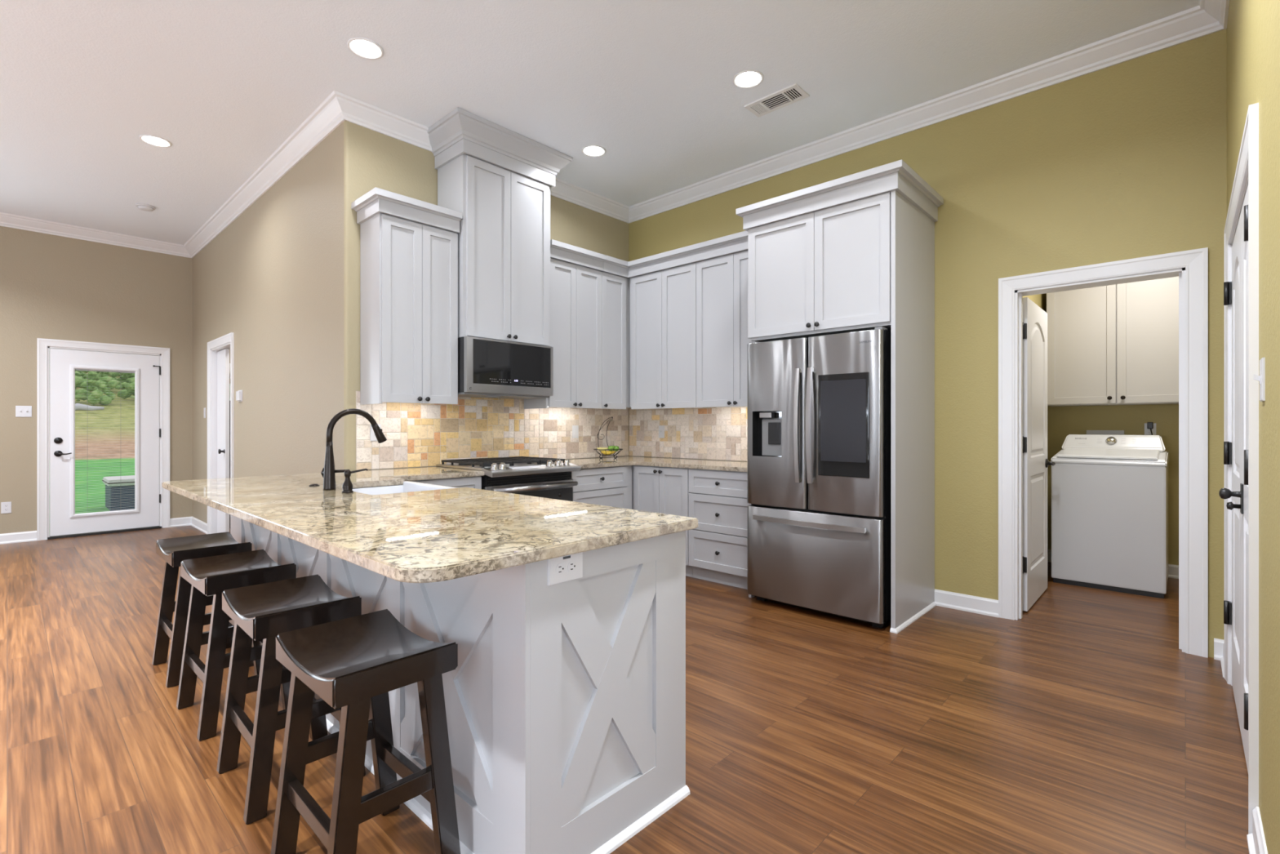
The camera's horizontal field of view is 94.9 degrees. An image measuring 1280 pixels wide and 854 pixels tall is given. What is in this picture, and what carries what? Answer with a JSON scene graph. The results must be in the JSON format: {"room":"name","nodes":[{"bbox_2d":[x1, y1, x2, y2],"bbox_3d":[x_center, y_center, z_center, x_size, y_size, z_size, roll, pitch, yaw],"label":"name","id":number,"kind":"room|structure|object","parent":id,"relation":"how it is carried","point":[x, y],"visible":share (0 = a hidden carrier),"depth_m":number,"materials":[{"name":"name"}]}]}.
{"room":"kitchen","nodes":[
{"label":"kitchen","id":0,"kind":"room"},
{"bbox_2d":[0,226,230,533],"bbox_3d":[-6.325,-0.475,6.282,0.150,3.350,8.600,0,0,43],"label":"wall","id":1,"kind":"structure","parent":0,"point":[52,286],"depth_m":6.36,"materials":[{"name":"beige paint"}]},
{"bbox_2d":[0,501,11,513],"bbox_3d":[-6.477,0.834,6.004,0.008,0.116,0.072,0,0,43],"label":"wall outlet","id":2,"kind":"object","parent":1,"relation":"attached to","point":[6,507],"visible":1,"depth_m":6.00,"materials":[{"name":"white plastic"}]},
{"bbox_2d":[0,530,36,544],"bbox_3d":[-7.755,1.149,4.615,0.024,0.103,4.212,0,0,43],"label":"baseboard","id":3,"kind":"structure","parent":1,"relation":"attached to","point":[24,536],"depth_m":6.06,"materials":[{"name":"white wood"}]},
{"bbox_2d":[15,405,31,417],"bbox_3d":[-6.388,-0.152,6.091,0.019,0.116,0.116,0,0,43],"label":"wall switch","id":4,"kind":"object","parent":1,"relation":"attached to","point":[20,411],"visible":1,"depth_m":6.09,"materials":[{"name":"white plastic"}]},
{"bbox_2d":[36,337,169,540],"bbox_3d":[-5.995,0.139,6.606,0.213,2.122,1.099,0,0,43],"label":"door","id":5,"kind":"structure","parent":1,"relation":"in","point":[58,361],"depth_m":6.50,"materials":[{"name":"white wood"}]},
{"bbox_2d":[75,368,134,512],"bbox_3d":[-5.984,0.158,6.578,0.016,1.570,0.503,0,0,43],"label":"mini blind","id":6,"kind":"object","parent":5,"relation":"in","point":[123,371],"depth_m":6.59,"materials":[{"name":"grey"}]},
{"bbox_2d":[0,90,431,257],"bbox_3d":[-5.319,-2.092,3.700,4.839,0.115,6.185,0,0,43],"label":"trim","id":7,"kind":"structure","parent":1,"relation":"attached to","point":[338,107],"depth_m":4.82,"materials":[{"name":"white wood"}]},
{"bbox_2d":[192,121,343,523],"bbox_3d":[-3.666,-0.475,5.573,4.713,3.350,0.120,0,0,43],"label":"wall","id":8,"kind":"structure","parent":0,"point":[273,278],"depth_m":4.82,"materials":[{"name":"beige paint"}]},
{"bbox_2d":[168,516,207,533],"bbox_3d":[-5.193,1.149,6.749,0.875,0.103,0.235,0,0,43],"label":"baseboard","id":9,"kind":"structure","parent":8,"relation":"attached to","point":[193,522],"depth_m":6.99,"materials":[{"name":"white wood"}]},
{"bbox_2d":[203,407,205,417],"bbox_3d":[-4.949,-0.150,6.677,0.072,0.116,0.008,0,0,43],"label":"wall switch","id":10,"kind":"object","parent":8,"relation":"attached to","point":[204,408],"visible":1,"depth_m":6.66,"materials":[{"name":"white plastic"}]},
{"bbox_2d":[207,332,234,533],"bbox_3d":[-4.375,0.137,6.218,1.039,2.127,0.140,0,0,43],"label":"door","id":11,"kind":"structure","parent":8,"relation":"in","point":[218,349],"depth_m":6.39,"materials":[{"name":"white wood"}]},
{"bbox_2d":[235,390,242,401],"bbox_3d":[-3.857,-0.290,5.649,0.140,0.110,0.028,0,0,43],"label":"thermostat","id":12,"kind":"object","parent":8,"relation":"attached to","point":[238,393],"visible":1,"depth_m":5.61,"materials":[{"name":"white plastic"}]},
{"bbox_2d":[343,120,628,471],"bbox_3d":[-1.093,-0.475,4.959,0.150,3.350,2.720,0,0,43],"label":"wall","id":13,"kind":"structure","parent":0,"point":[372,159],"depth_m":4.06,"materials":[{"name":"beige paint"}]},
{"bbox_2d":[351,186,462,404],"bbox_3d":[-1.590,-0.820,4.028,0.380,1.350,0.603,0,0,43],"label":"upper cabinet","id":14,"kind":"object","parent":13,"relation":"attached to","point":[409,246],"visible":1,"depth_m":3.91,"materials":[{"name":"grey wood"}]},
{"bbox_2d":[355,391,628,470],"bbox_3d":[-1.014,0.032,4.927,0.009,0.535,2.642,0,0,43],"label":"tile backsplash","id":15,"kind":"structure","parent":13,"relation":"attached to","point":[416,434],"depth_m":4.64,"materials":[{"name":"tile"}]},
{"bbox_2d":[370,424,381,440],"bbox_3d":[-1.820,0.045,4.046,0.008,0.116,0.072,0,0,43],"label":"wall outlet","id":16,"kind":"object","parent":15,"relation":"attached to","point":[373,437],"visible":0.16,"depth_m":4.03,"materials":[{"name":"white plastic"}]},
{"bbox_2d":[572,425,578,438],"bbox_3d":[-0.589,0.052,5.371,0.008,0.116,0.072,0,0,43],"label":"wall switch","id":17,"kind":"object","parent":15,"relation":"attached to","point":[575,428],"visible":1,"depth_m":5.37,"materials":[{"name":"white plastic"}]},
{"bbox_2d":[427,106,573,346],"bbox_3d":[-1.066,-1.389,4.501,0.504,1.518,1.017,0,0,43],"label":"upper cabinet","id":18,"kind":"object","parent":13,"relation":"attached to","point":[500,180],"visible":0.98,"depth_m":4.33,"materials":[{"name":"grey wood"}]},
{"bbox_2d":[457,336,553,399],"bbox_3d":[-1.094,-0.418,4.501,0.412,0.416,0.764,0,0,43],"label":"microwave","id":19,"kind":"object","parent":18,"relation":"attached to","point":[486,367],"visible":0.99,"depth_m":4.32,"materials":[{"name":"black plastic"}]},
{"bbox_2d":[524,239,606,408],"bbox_3d":[-0.637,-0.820,5.050,0.374,1.350,0.604,0,0,43],"label":"upper cabinet","id":20,"kind":"object","parent":13,"relation":"attached to","point":[575,273],"visible":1,"depth_m":4.95,"materials":[{"name":"grey wood"}]},
{"bbox_2d":[600,255,631,409],"bbox_3d":[-0.203,-0.824,5.517,0.374,1.342,0.668,0,0,43],"label":"upper cabinet","id":21,"kind":"object","parent":13,"relation":"attached to","point":[615,281],"visible":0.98,"depth_m":5.31,"materials":[{"name":"grey wood"}]},
{"bbox_2d":[0,0,1199,244],"bbox_3d":[-1.138,-2.225,2.694,12.735,0.150,10.800,0,0,43],"label":"ceiling","id":22,"kind":"structure","parent":0,"point":[649,83],"depth_m":3.57,"materials":[{"name":"white paint"}]},
{"bbox_2d":[135,203,155,211],"bbox_3d":[-4.835,-2.132,5.745,0.149,0.036,0.149,0,0,43],"label":"smoke detector","id":23,"kind":"object","parent":22,"relation":"attached to","point":[146,207],"visible":1,"depth_m":5.71,"materials":[{"name":"white plastic"}]},
{"bbox_2d":[138,134,171,146],"bbox_3d":[-3.650,-2.146,4.427,0.189,0.008,0.189,0,0,43],"label":"recessed light","id":24,"kind":"object","parent":22,"relation":"in","point":[154,140],"visible":1,"depth_m":4.42,"materials":[{"name":"white"}]},
{"bbox_2d":[346,37,383,59],"bbox_3d":[-1.561,-2.146,3.344,0.189,0.008,0.189,0,0,43],"label":"recessed light","id":25,"kind":"object","parent":22,"relation":"in","point":[366,48],"visible":1,"depth_m":3.34,"materials":[{"name":"white"}]},
{"bbox_2d":[581,145,605,156],"bbox_3d":[-0.361,-2.146,4.588,0.189,0.008,0.189,0,0,43],"label":"recessed light","id":26,"kind":"object","parent":22,"relation":"in","point":[588,150],"visible":1,"depth_m":4.58,"materials":[{"name":"white plastic"}]},
{"bbox_2d":[732,69,764,88],"bbox_3d":[0.669,-2.146,3.639,0.189,0.008,0.189,0,0,43],"label":"recessed light","id":27,"kind":"object","parent":22,"relation":"in","point":[749,78],"visible":1,"depth_m":3.63,"materials":[{"name":"white"}]},
{"bbox_2d":[744,83,809,117],"bbox_3d":[0.900,-2.144,3.879,0.380,0.011,0.180,0,0,43],"label":"ceiling vent","id":28,"kind":"object","parent":22,"relation":"in","point":[793,93],"visible":1,"depth_m":3.87,"materials":[{"name":"white metal"}]},
{"bbox_2d":[0,525,1248,853],"bbox_3d":[-1.116,1.260,2.674,12.675,0.120,10.800,0,0,43],"label":"floor","id":29,"kind":"structure","parent":0,"point":[1080,723],"depth_m":2.31,"materials":[{"name":"brown wood"}]},
{"bbox_2d":[151,531,253,688],"bbox_3d":[-2.196,0.888,2.955,0.428,0.623,0.349,0,0,43],"label":"bar stool","id":30,"kind":"object","parent":29,"relation":"on","point":[173,551],"visible":0.62,"depth_m":2.91,"materials":[{"name":"black wood"}]},
{"bbox_2d":[229,400,230,528],"bbox_3d":[-4.788,0.450,7.229,0.544,1.500,0.720,0,0,43],"label":"dresser","id":31,"kind":"object","parent":29,"relation":"on","point":[229,401],"visible":0.02,"depth_m":6.86,"materials":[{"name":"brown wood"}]},
{"bbox_2d":[229,363,230,400],"bbox_3d":[-4.919,-0.525,7.077,0.198,0.450,0.198,0,0,43],"label":"table lamp","id":32,"kind":"object","parent":31,"relation":"on","point":[229,363],"visible":0.03,"depth_m":7.03,"materials":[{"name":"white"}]},
{"bbox_2d":[176,549,296,741],"bbox_3d":[-1.711,0.888,2.500,0.428,0.623,0.349,0,0,42],"label":"bar stool","id":33,"kind":"object","parent":29,"relation":"on","point":[212,575],"visible":0.74,"depth_m":2.43,"materials":[{"name":"black wood"}]},
{"bbox_2d":[216,574,365,824],"bbox_3d":[-1.208,0.888,2.032,0.428,0.623,0.349,0,0,44],"label":"bar stool","id":34,"kind":"object","parent":29,"relation":"on","point":[265,611],"visible":0.74,"depth_m":1.95,"materials":[{"name":"black wood"}]},
{"bbox_2d":[270,608,460,853],"bbox_3d":[-0.749,0.888,1.601,0.428,0.623,0.349,0,0,43],"label":"bar stool","id":35,"kind":"object","parent":29,"relation":"on","point":[353,664],"visible":1,"depth_m":1.55,"materials":[{"name":"black wood"}]},
{"bbox_2d":[409,475,481,488],"bbox_3d":[-1.490,0.767,3.923,0.673,0.866,0.610,0,0,43],"label":"base cabinet","id":36,"kind":"object","parent":29,"relation":"on","point":[475,482],"visible":0.02,"depth_m":3.81,"materials":[{"name":"grey wood"}]},
{"bbox_2d":[230,484,689,853],"bbox_3d":[-1.098,0.767,2.649,2.846,0.866,0.671,0,0,43],"label":"base cabinet","id":37,"kind":"object","parent":29,"relation":"on","point":[565,702],"visible":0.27,"depth_m":1.66,"materials":[{"name":"grey wood"}]},
{"bbox_2d":[161,466,697,582],"bbox_3d":[-0.995,0.316,2.788,2.932,0.032,1.603,0,0,43],"label":"countertop","id":38,"kind":"structure","parent":37,"relation":"on","point":[442,535],"depth_m":1.86,"materials":[{"name":"beige stone"}]},
{"bbox_2d":[308,483,319,486],"bbox_3d":[-1.637,0.295,2.953,0.048,0.010,0.048,0,0,43],"label":"switch","id":39,"kind":"object","parent":38,"relation":"on","point":[315,484],"visible":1,"depth_m":2.94,"materials":[{"name":"brown metal"}]},
{"bbox_2d":[320,408,386,489],"bbox_3d":[-1.385,0.107,2.866,0.294,0.385,0.084,0,0,-39],"label":"faucet","id":40,"kind":"object","parent":38,"relation":"on","point":[328,472],"visible":0.95,"depth_m":2.78,"materials":[{"name":"brown metal"}]},
{"bbox_2d":[342,468,368,493],"bbox_3d":[-1.296,0.246,2.667,0.105,0.107,0.048,0,0,-40],"label":"soap dispenser","id":41,"kind":"object","parent":38,"relation":"on","point":[347,486],"visible":1,"depth_m":2.64,"materials":[{"name":"brown metal"}]},
{"bbox_2d":[352,480,457,494],"bbox_3d":[-1.248,0.441,2.947,0.696,0.258,0.490,0,0,43],"label":"farmhouse sink","id":42,"kind":"object","parent":38,"relation":"in","point":[407,486],"visible":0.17,"depth_m":3.22,"materials":[{"name":"white ceramic"}]},
{"bbox_2d":[352,484,403,494],"bbox_3d":[-1.258,0.452,2.937,0.696,0.236,0.460,0,0,43],"label":"basin","id":43,"kind":"object","parent":42,"relation":"in","point":[395,488],"depth_m":3.23,"materials":[{"name":"white ceramic"}]},
{"bbox_2d":[547,551,582,585],"bbox_3d":[-0.195,0.373,1.548,0.008,0.072,0.116,0,0,43],"label":"wall outlet","id":44,"kind":"object","parent":37,"relation":"attached to","point":[567,567],"visible":0.98,"depth_m":1.54,"materials":[{"name":"white plastic"}]},
{"bbox_2d":[555,562,565,575],"bbox_3d":[-0.206,0.373,1.532,0.001,0.033,0.033,0,0,43],"label":"receptacle","id":45,"kind":"object","parent":44,"relation":"attached to","point":[560,566],"depth_m":1.53,"materials":[{"name":"white plastic"}]},
{"bbox_2d":[567,560,577,573],"bbox_3d":[-0.179,0.373,1.561,0.001,0.033,0.033,0,0,43],"label":"receptacle","id":46,"kind":"object","parent":44,"relation":"attached to","point":[571,564],"depth_m":1.56,"materials":[{"name":"white plastic"}]},
{"bbox_2d":[435,456,580,501],"bbox_3d":[-0.979,0.725,4.394,0.737,0.951,0.776,0,0,43],"label":"gas range","id":47,"kind":"object","parent":29,"relation":"on","point":[540,477],"visible":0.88,"depth_m":4.21,"materials":[{"name":"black metal"}]},
{"bbox_2d":[435,462,564,470],"bbox_3d":[-1.021,0.290,4.433,0.620,0.015,0.776,0,0,43],"label":"cooktop","id":48,"kind":"object","parent":47,"relation":"in","point":[456,464],"depth_m":4.19,"materials":[{"name":"silver metal"}]},
{"bbox_2d":[569,465,631,509],"bbox_3d":[-0.516,0.767,4.972,0.673,0.866,0.695,0,0,43],"label":"base cabinet","id":49,"kind":"object","parent":29,"relation":"on","point":[611,486],"visible":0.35,"depth_m":4.78,"materials":[{"name":"grey wood"}]},
{"bbox_2d":[631,465,693,577],"bbox_3d":[0.121,0.767,5.248,1.232,0.866,0.638,0,0,43],"label":"base cabinet","id":50,"kind":"object","parent":29,"relation":"on","point":[662,490],"visible":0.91,"depth_m":4.79,"materials":[{"name":"grey wood"}]},
{"bbox_2d":[551,456,746,471],"bbox_3d":[0.121,0.316,4.787,1.841,0.032,1.297,0,0,43],"label":"countertop","id":51,"kind":"structure","parent":50,"relation":"on","point":[585,463],"depth_m":4.84,"materials":[{"name":"beige stone"}]},
{"bbox_2d":[593,417,622,458],"bbox_3d":[-0.295,0.106,5.459,0.273,0.387,0.189,0,0,-13],"label":"fruit basket","id":52,"kind":"object","parent":51,"relation":"on","point":[620,449],"visible":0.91,"depth_m":5.48,"materials":[{"name":"black metal"}]},
{"bbox_2d":[596,447,608,451],"bbox_3d":[-0.343,0.214,5.437,0.113,0.035,0.034,0,0,-16],"label":"banana","id":53,"kind":"object","parent":52,"relation":"in","point":[597,447],"visible":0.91,"depth_m":5.42,"materials":[{"name":"yellow food"}]},
{"bbox_2d":[600,450,614,454],"bbox_3d":[-0.297,0.247,5.425,0.128,0.035,0.033,0,0,-10],"label":"banana","id":54,"kind":"object","parent":52,"relation":"in","point":[603,451],"visible":0.99,"depth_m":5.41,"materials":[{"name":"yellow food"}]},
{"bbox_2d":[608,445,613,451],"bbox_3d":[-0.272,0.204,5.445,0.052,0.056,0.052,0,0,43],"label":"apple","id":55,"kind":"object","parent":52,"relation":"in","point":[609,446],"visible":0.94,"depth_m":5.43,"materials":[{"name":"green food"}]},
{"bbox_2d":[613,445,618,451],"bbox_3d":[-0.219,0.206,5.459,0.052,0.056,0.052,0,0,43],"label":"apple","id":56,"kind":"object","parent":52,"relation":"in","point":[615,446],"visible":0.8,"depth_m":5.44,"materials":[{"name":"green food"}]},
{"bbox_2d":[688,468,748,589],"bbox_3d":[0.800,0.767,4.618,0.616,0.866,0.638,0,0,43],"label":"base cabinet","id":57,"kind":"object","parent":29,"relation":"on","point":[717,499],"visible":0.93,"depth_m":4.43,"materials":[{"name":"grey wood"}]},
{"bbox_2d":[746,326,890,628],"bbox_3d":[1.295,0.310,3.961,0.917,1.780,0.792,0,0,43],"label":"refrigerator","id":58,"kind":"object","parent":29,"relation":"on","point":[819,407],"visible":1,"depth_m":3.65,"materials":[{"name":"silver metal"}]},
{"bbox_2d":[735,160,943,633],"bbox_3d":[1.347,-0.158,4.009,1.119,2.715,0.787,0,0,43],"label":"cabinet","id":59,"kind":"object","parent":29,"relation":"on","point":[854,252],"visible":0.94,"depth_m":3.67,"materials":[{"name":"grey wood"}]},
{"bbox_2d":[1050,434,1168,598],"bbox_3d":[3.632,0.635,4.540,0.664,1.130,0.684,0,0,43],"label":"washing machine","id":60,"kind":"object","parent":29,"relation":"on","point":[1109,492],"visible":0.99,"depth_m":4.30,"materials":[{"name":"white metal"}]},
{"bbox_2d":[628,28,1226,657],"bbox_3d":[1.497,-0.475,4.512,4.555,3.350,0.150,0,0,43],"label":"wall","id":61,"kind":"structure","parent":0,"point":[1126,160],"depth_m":3.60,"materials":[{"name":"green paint"}]},
{"bbox_2d":[628,244,697,408],"bbox_3d":[0.276,-0.824,5.260,0.782,1.342,0.394,0,0,43],"label":"upper cabinet","id":62,"kind":"object","parent":61,"relation":"attached to","point":[663,286],"visible":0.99,"depth_m":5.12,"materials":[{"name":"grey wood"}]},
{"bbox_2d":[629,406,746,461],"bbox_3d":[0.566,0.061,5.267,1.842,0.475,0.009,0,0,43],"label":"tile backsplash","id":63,"kind":"structure","parent":61,"relation":"attached to","point":[718,433],"depth_m":5.36,"materials":[{"name":"tile"}]},
{"bbox_2d":[658,425,664,437],"bbox_3d":[0.200,0.055,5.588,0.072,0.116,0.019,0,0,43],"label":"wall switch","id":64,"kind":"object","parent":63,"relation":"attached to","point":[661,428],"visible":1,"depth_m":5.59,"materials":[{"name":"white plastic"}]},
{"bbox_2d":[692,231,748,407],"bbox_3d":[0.833,-0.824,4.743,0.739,1.342,0.394,0,0,43],"label":"upper cabinet","id":65,"kind":"object","parent":61,"relation":"attached to","point":[722,264],"visible":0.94,"depth_m":4.71,"materials":[{"name":"grey wood"}]},
{"bbox_2d":[550,0,1229,223],"bbox_3d":[0.341,-2.092,3.266,4.255,0.115,3.250,0,0,43],"label":"trim","id":66,"kind":"structure","parent":61,"relation":"attached to","point":[1211,16],"depth_m":3.84,"materials":[{"name":"white wood"}]},
{"bbox_2d":[933,588,998,617],"bbox_3d":[2.116,1.149,3.818,0.378,0.103,0.024,0,0,43],"label":"baseboard","id":67,"kind":"structure","parent":61,"relation":"attached to","point":[975,604],"depth_m":3.81,"materials":[{"name":"white wood"}]},
{"bbox_2d":[998,247,1208,657],"bbox_3d":[2.926,0.138,3.721,0.945,2.125,0.975,0,0,43],"label":"door","id":68,"kind":"structure","parent":61,"relation":"in","point":[1024,463],"depth_m":3.64,"materials":[{"name":"white wood"}]},
{"bbox_2d":[1022,293,1046,312],"bbox_3d":[2.937,-0.250,4.560,0.100,2.900,1.880,0,0,43],"label":"wall","id":69,"kind":"structure","parent":0,"point":[1040,300],"depth_m":4.97,"materials":[{"name":"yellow paint"}]},
{"bbox_2d":[1047,404,1178,564],"bbox_3d":[4.197,-0.250,4.741,1.700,2.900,0.100,0,0,43],"label":"wall","id":70,"kind":"structure","parent":0,"point":[1062,421],"depth_m":4.84,"materials":[{"name":"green paint"}]},
{"bbox_2d":[1086,430,1124,434],"bbox_3d":[3.906,0.107,4.935,0.250,0.145,0.012,0,0,43],"label":"plate","id":71,"kind":"object","parent":70,"relation":"attached to","point":[1088,432],"visible":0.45,"depth_m":4.93,"materials":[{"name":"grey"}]},
{"bbox_2d":[1046,276,1178,406],"bbox_3d":[3.863,-0.686,4.743,0.932,1.028,0.348,0,0,43],"label":"laundry cabinet","id":72,"kind":"object","parent":70,"relation":"attached to","point":[1116,344],"visible":0.94,"depth_m":4.65,"materials":[{"name":"grey wood"}]},
{"bbox_2d":[1047,549,1178,578],"bbox_3d":[4.155,1.149,4.696,1.500,0.103,0.024,0,0,43],"label":"baseboard","id":73,"kind":"structure","parent":70,"relation":"attached to","point":[1173,570],"depth_m":4.65,"materials":[{"name":"white wood"}]},
{"bbox_2d":[1144,422,1155,435],"bbox_3d":[4.118,0.035,4.741,0.072,0.116,0.008,0,0,43],"label":"wall outlet","id":74,"kind":"object","parent":70,"relation":"attached to","point":[1147,431],"visible":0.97,"depth_m":4.74,"materials":[{"name":"white plastic"}]},
{"bbox_2d":[1146,422,1153,435],"bbox_3d":[4.104,0.159,4.723,0.040,0.382,0.036,0,0,43],"label":"plug","id":75,"kind":"object","parent":70,"relation":"attached to","point":[1149,424],"visible":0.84,"depth_m":4.71,"materials":[{"name":"black plastic"}]},
{"bbox_2d":[1226,0,1279,853],"bbox_3d":[1.955,-0.475,1.767,0.150,3.350,3.250,0,0,43],"label":"wall","id":76,"kind":"structure","parent":0,"point":[1253,26],"depth_m":1.53,"materials":[{"name":"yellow paint"}]},
{"bbox_2d":[1213,638,1223,677],"bbox_3d":[2.887,1.149,2.916,0.047,0.103,0.297,0,0,43],"label":"baseboard","id":77,"kind":"structure","parent":76,"relation":"attached to","point":[1218,643],"depth_m":3.02,"materials":[{"name":"white wood"}]},
{"bbox_2d":[1218,102,1258,834],"bbox_3d":[2.308,0.134,2.230,0.162,2.133,1.496,0,0,43],"label":"door","id":78,"kind":"structure","parent":76,"relation":"in","point":[1239,493],"depth_m":2.16,"materials":[{"name":"white wood"}]},
{"bbox_2d":[1246,806,1267,853],"bbox_3d":[1.280,1.149,1.168,0.024,0.103,1.453,0,0,43],"label":"baseboard","id":79,"kind":"structure","parent":76,"relation":"attached to","point":[1256,842],"depth_m":1.63,"materials":[{"name":"white wood"}]},
{"bbox_2d":[1253,356,1265,401],"bbox_3d":[1.678,-0.125,1.594,0.019,0.116,0.072,0,0,43],"label":"wall switch","id":80,"kind":"object","parent":76,"relation":"attached to","point":[1261,378],"visible":1,"depth_m":1.57,"materials":[{"name":"white plastic"}]},
{"label":"outside","id":81,"kind":"structure","parent":0,"visible":0},
{"bbox_2d":[75,372,134,513],"bbox_3d":[-22.299,-1.594,19.339,41.000,5.868,42.000,0,0,43],"label":"ground","id":82,"kind":"structure","parent":81,"point":[93,435],"depth_m":17.27,"materials":[{"name":"green plant"}]},
{"bbox_2d":[75,403,104,410],"bbox_3d":[-20.320,-0.660,21.495,0.340,0.344,1.129,0,0,24],"label":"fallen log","id":83,"kind":"object","parent":82,"relation":"on","point":[77,406],"visible":0.6,"depth_m":21.43,"materials":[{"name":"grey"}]},
{"bbox_2d":[75,370,134,405],"bbox_3d":[-30.915,-2.661,22.697,17.471,4.176,26.579,0,0,43],"label":"undergrowth","id":84,"kind":"object","parent":82,"relation":"on","point":[97,387],"visible":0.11,"depth_m":23.36,"materials":[{"name":"green plant"}]},
{"bbox_2d":[102,475,134,511],"bbox_3d":[-8.147,1.080,9.707,0.820,0.500,1.030,0,0,43],"label":"air conditioner unit","id":85,"kind":"object","parent":82,"relation":"on","point":[117,481],"visible":0.36,"depth_m":9.22,"materials":[{"name":"grey metal"}]},
{"bbox_2d":[102,475,134,486],"bbox_3d":[-8.147,0.884,9.707,0.810,0.108,1.020,0,0,43],"label":"cushion","id":86,"kind":"object","parent":85,"relation":"on","point":[117,481],"depth_m":9.24,"materials":[{"name":"grey fabric"}]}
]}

